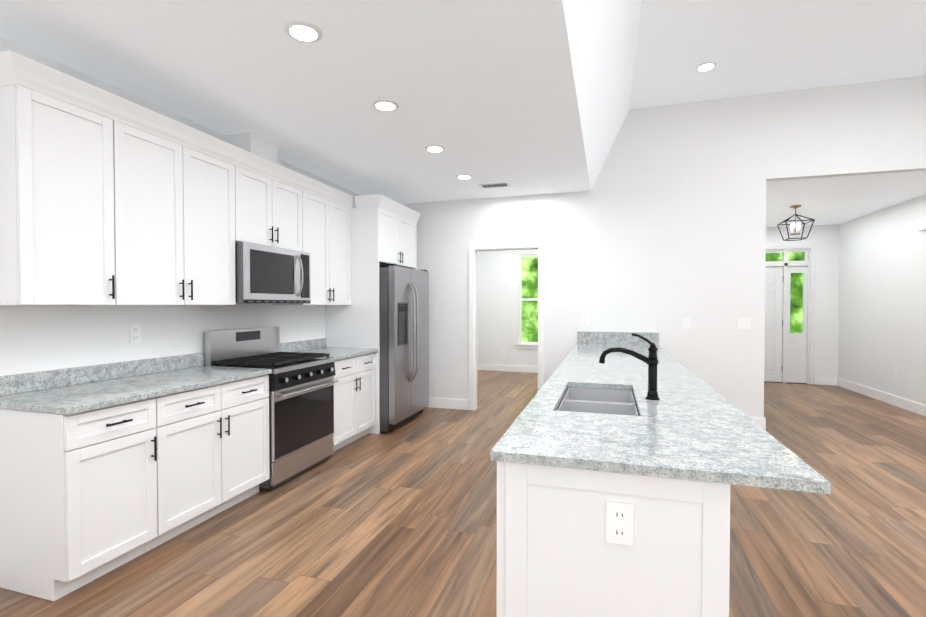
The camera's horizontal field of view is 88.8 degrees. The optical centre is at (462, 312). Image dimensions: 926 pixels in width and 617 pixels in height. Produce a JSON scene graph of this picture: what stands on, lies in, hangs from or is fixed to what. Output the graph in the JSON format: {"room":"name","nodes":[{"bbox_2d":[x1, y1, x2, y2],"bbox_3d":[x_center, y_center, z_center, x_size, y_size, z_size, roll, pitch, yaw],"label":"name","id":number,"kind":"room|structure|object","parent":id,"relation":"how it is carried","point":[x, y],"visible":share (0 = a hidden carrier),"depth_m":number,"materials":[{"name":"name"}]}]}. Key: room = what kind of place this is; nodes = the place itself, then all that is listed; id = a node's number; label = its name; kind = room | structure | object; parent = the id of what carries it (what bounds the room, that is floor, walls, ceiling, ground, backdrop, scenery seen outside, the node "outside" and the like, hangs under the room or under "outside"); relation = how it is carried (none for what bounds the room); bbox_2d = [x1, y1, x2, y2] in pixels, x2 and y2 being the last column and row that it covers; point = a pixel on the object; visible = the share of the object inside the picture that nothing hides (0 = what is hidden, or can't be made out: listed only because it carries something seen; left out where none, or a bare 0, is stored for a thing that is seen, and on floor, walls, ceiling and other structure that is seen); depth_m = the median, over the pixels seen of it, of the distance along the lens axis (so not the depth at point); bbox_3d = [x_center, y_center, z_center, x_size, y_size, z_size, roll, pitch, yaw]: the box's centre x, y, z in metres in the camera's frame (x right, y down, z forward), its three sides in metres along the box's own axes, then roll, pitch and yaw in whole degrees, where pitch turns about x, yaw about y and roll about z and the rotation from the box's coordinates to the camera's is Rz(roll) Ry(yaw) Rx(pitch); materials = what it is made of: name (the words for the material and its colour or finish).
{"room":"kitchen","nodes":[
{"label":"kitchen","id":0,"kind":"room"},
{"bbox_2d":[0,36,360,375],"bbox_3d":[-1.805,-0.624,4.414,0.120,3.840,11.940,0,1,17],"label":"wall","id":1,"kind":"structure","parent":0,"point":[33,338],"depth_m":3.00,"materials":[{"name":"paint"}]},
{"bbox_2d":[0,54,131,304],"bbox_3d":[-2.157,-0.615,2.497,0.328,1.150,0.509,0,1,17],"label":"upper cabinet","id":2,"kind":"object","parent":1,"relation":"attached to","point":[107,198],"depth_m":2.38,"materials":[{"name":"white wood"}]},
{"bbox_2d":[129,324,140,342],"bbox_3d":[-2.145,0.134,3.093,0.008,0.124,0.078,0,1,17],"label":"electrical outlet","id":3,"kind":"object","parent":1,"relation":"attached to","point":[134,333],"visible":1,"depth_m":3.09,"materials":[{"name":"white plastic"}]},
{"bbox_2d":[128,102,243,304],"bbox_3d":[-1.968,-0.626,3.112,0.328,1.150,1.013,0,1,17],"label":"upper cabinet","id":4,"kind":"object","parent":1,"relation":"attached to","point":[186,185],"depth_m":3.04,"materials":[{"name":"white wood"}]},
{"bbox_2d":[220,132,279,165],"bbox_3d":[-1.753,-1.324,3.920,0.258,0.218,0.320,0,1,17],"label":"soffit","id":5,"kind":"object","parent":1,"relation":"attached to","point":[255,144],"depth_m":3.79,"materials":[{"name":"white paint"}]},
{"bbox_2d":[244,150,303,251],"bbox_3d":[-1.719,-0.878,3.918,0.328,0.675,0.798,0,1,17],"label":"upper cabinet","id":6,"kind":"object","parent":1,"relation":"attached to","point":[273,194],"depth_m":3.86,"materials":[{"name":"white wood"}]},
{"bbox_2d":[235,242,310,302],"bbox_3d":[-1.651,-0.306,3.906,0.468,0.453,0.792,0,1,17],"label":"microwave","id":7,"kind":"object","parent":6,"relation":"attached to","point":[268,274],"visible":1,"depth_m":3.74,"materials":[{"name":"silver metal"}]},
{"bbox_2d":[273,178,351,304],"bbox_3d":[-1.486,-0.653,4.682,0.328,1.150,0.908,0,1,17],"label":"upper cabinet","id":8,"kind":"object","parent":1,"relation":"attached to","point":[327,211],"depth_m":4.63,"materials":[{"name":"white wood"}]},
{"bbox_2d":[0,370,925,616],"bbox_3d":[1.460,1.363,3.445,6.950,0.100,11.940,0,1,17],"label":"floor","id":9,"kind":"structure","parent":0,"point":[400,521],"depth_m":2.83,"materials":[{"name":"brown wood"}]},
{"bbox_2d":[0,394,171,600],"bbox_3d":[-2.019,0.893,2.481,0.618,0.872,0.509,0,1,17],"label":"base cabinet","id":10,"kind":"object","parent":9,"relation":"on","point":[87,497],"depth_m":2.26,"materials":[{"name":"white wood"}]},
{"bbox_2d":[172,374,269,537],"bbox_3d":[-1.839,0.882,3.066,0.618,0.872,0.952,0,1,17],"label":"base cabinet","id":11,"kind":"object","parent":9,"relation":"on","point":[220,432],"depth_m":2.97,"materials":[{"name":"white wood"}]},
{"bbox_2d":[205,326,337,490],"bbox_3d":[-1.521,0.717,3.884,0.686,1.173,0.792,0,1,17],"label":"range","id":12,"kind":"object","parent":9,"relation":"on","point":[301,409],"visible":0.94,"depth_m":3.75,"materials":[{"name":"silver metal"}]},
{"bbox_2d":[333,353,375,451],"bbox_3d":[-1.338,0.854,4.694,0.618,0.872,0.847,0,1,17],"label":"base cabinet","id":13,"kind":"object","parent":9,"relation":"on","point":[355,388],"depth_m":4.58,"materials":[{"name":"white wood"}]},
{"bbox_2d":[0,338,377,414],"bbox_3d":[-1.643,0.366,3.650,0.643,0.132,3.006,0,1,17],"label":"countertop","id":14,"kind":"structure","parent":13,"relation":"on","point":[68,391],"depth_m":2.75,"materials":[{"name":"stone"}]},
{"bbox_2d":[325,194,420,433],"bbox_3d":[-1.028,0.016,5.544,0.704,2.518,1.096,0,1,17],"label":"surround","id":15,"kind":"object","parent":9,"relation":"on","point":[383,229],"visible":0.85,"depth_m":5.05,"materials":[{"name":"white wood"}]},
{"bbox_2d":[379,264,428,432],"bbox_3d":[-0.915,0.373,5.544,0.856,1.803,0.988,0,1,17],"label":"refrigerator","id":16,"kind":"object","parent":9,"relation":"on","point":[404,339],"visible":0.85,"depth_m":5.16,"materials":[{"name":"silver metal"}]},
{"bbox_2d":[490,331,830,616],"bbox_3d":[1.175,0.694,3.494,0.910,1.233,4.448,0,1,17],"label":"kitchen island","id":17,"kind":"object","parent":9,"relation":"on","point":[624,460],"visible":1,"depth_m":1.47,"materials":[{"name":"white wood"}]},
{"bbox_2d":[606,501,633,545],"bbox_3d":[0.468,0.628,1.412,0.078,0.124,0.008,0,1,17],"label":"outlet","id":18,"kind":"object","parent":17,"relation":"attached to","point":[619,514],"depth_m":1.41,"materials":[{"name":"white plastic"}]},
{"bbox_2d":[490,331,830,493],"bbox_3d":[1.175,0.348,3.488,0.910,0.170,4.448,0,1,17],"label":"island countertop","id":19,"kind":"structure","parent":17,"relation":"on","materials":[{"name":"stone"}]},
{"bbox_2d":[557,387,637,415],"bbox_3d":[0.686,0.549,2.403,0.357,0.194,0.792,0,1,17],"label":"sink","id":20,"kind":"object","parent":19,"relation":"in","point":[603,400],"depth_m":2.53,"materials":[{"name":"silver metal"}]},
{"bbox_2d":[599,333,659,399],"bbox_3d":[0.827,0.260,2.354,0.288,0.324,0.068,0,1,17],"label":"faucet","id":21,"kind":"object","parent":19,"relation":"on","point":[652,361],"depth_m":2.31,"materials":[{"name":"black metal"}]},
{"bbox_2d":[0,0,925,226],"bbox_3d":[1.460,-1.961,3.388,6.710,1.070,11.700,0,1,17],"label":"ceiling","id":22,"kind":"structure","parent":0,"point":[528,97],"depth_m":3.41,"materials":[{"name":"paint"}]},
{"bbox_2d":[284,21,322,41],"bbox_3d":[-0.798,-1.403,2.365,0.184,0.009,0.184,0,1,17],"label":"recessed light","id":23,"kind":"object","parent":22,"relation":"in","point":[303,31],"visible":1,"depth_m":2.35,"materials":[{"name":"white plastic"}]},
{"bbox_2d":[372,99,398,110],"bbox_3d":[-0.531,-1.418,3.234,0.184,0.009,0.184,0,1,17],"label":"recessed light","id":24,"kind":"object","parent":22,"relation":"in","point":[385,105],"visible":1,"depth_m":3.22,"materials":[{"name":"white plastic"}]},
{"bbox_2d":[424,145,444,151],"bbox_3d":[-0.245,-1.433,4.130,0.184,0.009,0.184,0,1,17],"label":"recessed light","id":25,"kind":"object","parent":22,"relation":"in","point":[434,148],"visible":1,"depth_m":4.10,"materials":[{"name":"white plastic"}]},
{"bbox_2d":[456,174,472,178],"bbox_3d":[0.012,-1.449,5.034,0.184,0.009,0.184,0,1,17],"label":"recessed light","id":26,"kind":"object","parent":22,"relation":"in","point":[463,176],"visible":0.98,"depth_m":5.00,"materials":[{"name":"white plastic"}]},
{"bbox_2d":[478,182,510,187],"bbox_3d":[0.361,-1.455,5.387,0.340,0.008,0.180,0,1,17],"label":"ceiling vent","id":27,"kind":"object","parent":22,"relation":"in","point":[495,185],"visible":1,"depth_m":5.38,"materials":[{"name":"white plastic"}]},
{"bbox_2d":[695,62,716,71],"bbox_3d":[2.333,-2.361,4.536,0.184,0.009,0.184,0,1,17],"label":"recessed light","id":28,"kind":"object","parent":22,"relation":"in","point":[706,66],"visible":1,"depth_m":4.52,"materials":[{"name":"white plastic"}]},
{"bbox_2d":[777,205,814,240],"bbox_3d":[4.592,-1.246,6.529,0.343,0.464,0.343,0,1,17],"label":"pendant lantern","id":29,"kind":"object","parent":22,"relation":"hanging from","point":[797,229],"visible":1,"depth_m":6.50,"materials":[{"name":"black metal"}]},
{"bbox_2d":[402,75,925,416],"bbox_3d":[2.128,-0.629,5.570,6.660,3.810,0.120,0,1,17],"label":"wall","id":30,"kind":"structure","parent":0,"point":[660,230],"depth_m":5.56,"materials":[{"name":"paint"}]},
{"bbox_2d":[427,397,467,409],"bbox_3d":[-0.517,1.191,6.342,1.223,0.140,0.014,0,1,17],"label":"baseboard","id":31,"kind":"structure","parent":30,"relation":"attached to","point":[434,402],"depth_m":6.24,"materials":[{"name":"white paint"}]},
{"bbox_2d":[469,241,543,409],"bbox_3d":[0.561,0.189,6.066,0.970,2.153,0.156,0,1,17],"label":"trim","id":32,"kind":"structure","parent":30,"relation":"attached to","point":[475,248],"depth_m":6.10,"materials":[{"name":"white paint"}]},
{"bbox_2d":[477,363,537,372],"bbox_3d":[1.416,1.136,9.565,2.966,0.140,0.016,0,1,17],"label":"baseboard","id":33,"kind":"structure","parent":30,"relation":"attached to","point":[486,367],"depth_m":9.71,"materials":[{"name":"white paint"}]},
{"bbox_2d":[516,255,537,348],"bbox_3d":[1.540,-0.226,9.537,0.930,1.908,0.135,0,1,17],"label":"room window","id":34,"kind":"structure","parent":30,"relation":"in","point":[523,345],"depth_m":9.65,"materials":[{"name":"white paint"}]},
{"bbox_2d":[582,314,588,323],"bbox_3d":[1.478,0.074,5.713,0.078,0.124,0.008,0,1,17],"label":"outlet","id":35,"kind":"object","parent":30,"relation":"attached to","point":[585,318],"visible":1,"depth_m":5.71,"materials":[{"name":"white plastic"}]},
{"bbox_2d":[683,318,689,328],"bbox_3d":[2.548,0.120,5.383,0.078,0.124,0.011,0,1,17],"label":"light switch","id":36,"kind":"object","parent":30,"relation":"attached to","point":[686,323],"visible":1,"depth_m":5.38,"materials":[{"name":"white plastic"}]},
{"bbox_2d":[738,318,750,329],"bbox_3d":[3.103,0.123,5.213,0.126,0.124,0.011,0,1,17],"label":"light switch","id":37,"kind":"object","parent":30,"relation":"attached to","point":[744,323],"visible":1,"depth_m":5.21,"materials":[{"name":"white plastic"}]},
{"bbox_2d":[748,416,765,429],"bbox_3d":[2.789,1.209,5.338,1.094,0.140,0.036,0,1,17],"label":"baseboard","id":38,"kind":"structure","parent":30,"relation":"attached to","point":[761,421],"depth_m":5.18,"materials":[{"name":"white paint"}]},
{"bbox_2d":[764,244,815,383],"bbox_3d":[5.356,0.017,8.392,1.480,2.418,0.147,0,1,17],"label":"front door","id":39,"kind":"structure","parent":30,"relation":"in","point":[788,357],"depth_m":8.27,"materials":[{"name":"white paint"}]},
{"bbox_2d":[814,376,836,384],"bbox_3d":[6.211,1.161,8.094,0.322,0.140,0.016,0,1,17],"label":"baseboard","id":40,"kind":"structure","parent":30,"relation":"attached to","point":[818,380],"depth_m":8.09,"materials":[{"name":"white paint"}]},
{"bbox_2d":[837,377,925,416],"bbox_3d":[4.657,1.258,2.461,0.016,0.140,11.700,0,1,17],"label":"baseboard","id":41,"kind":"structure","parent":30,"relation":"attached to","point":[883,396],"depth_m":6.65,"materials":[{"name":"white paint"}]},
{"bbox_2d":[918,217,925,230],"bbox_3d":[5.687,-1.098,5.818,0.043,0.140,0.200,0,1,17],"label":"box","id":42,"kind":"object","parent":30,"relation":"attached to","point":[921,224],"visible":1,"depth_m":5.83,"materials":[{"name":"white plastic"}]},
{"label":"outside","id":43,"kind":"structure","parent":0,"visible":0},
{"bbox_2d":[522,252,803,341],"bbox_3d":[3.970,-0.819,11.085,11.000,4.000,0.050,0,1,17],"label":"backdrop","id":44,"kind":"structure","parent":43,"point":[529,290],"depth_m":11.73,"materials":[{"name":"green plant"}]}
]}

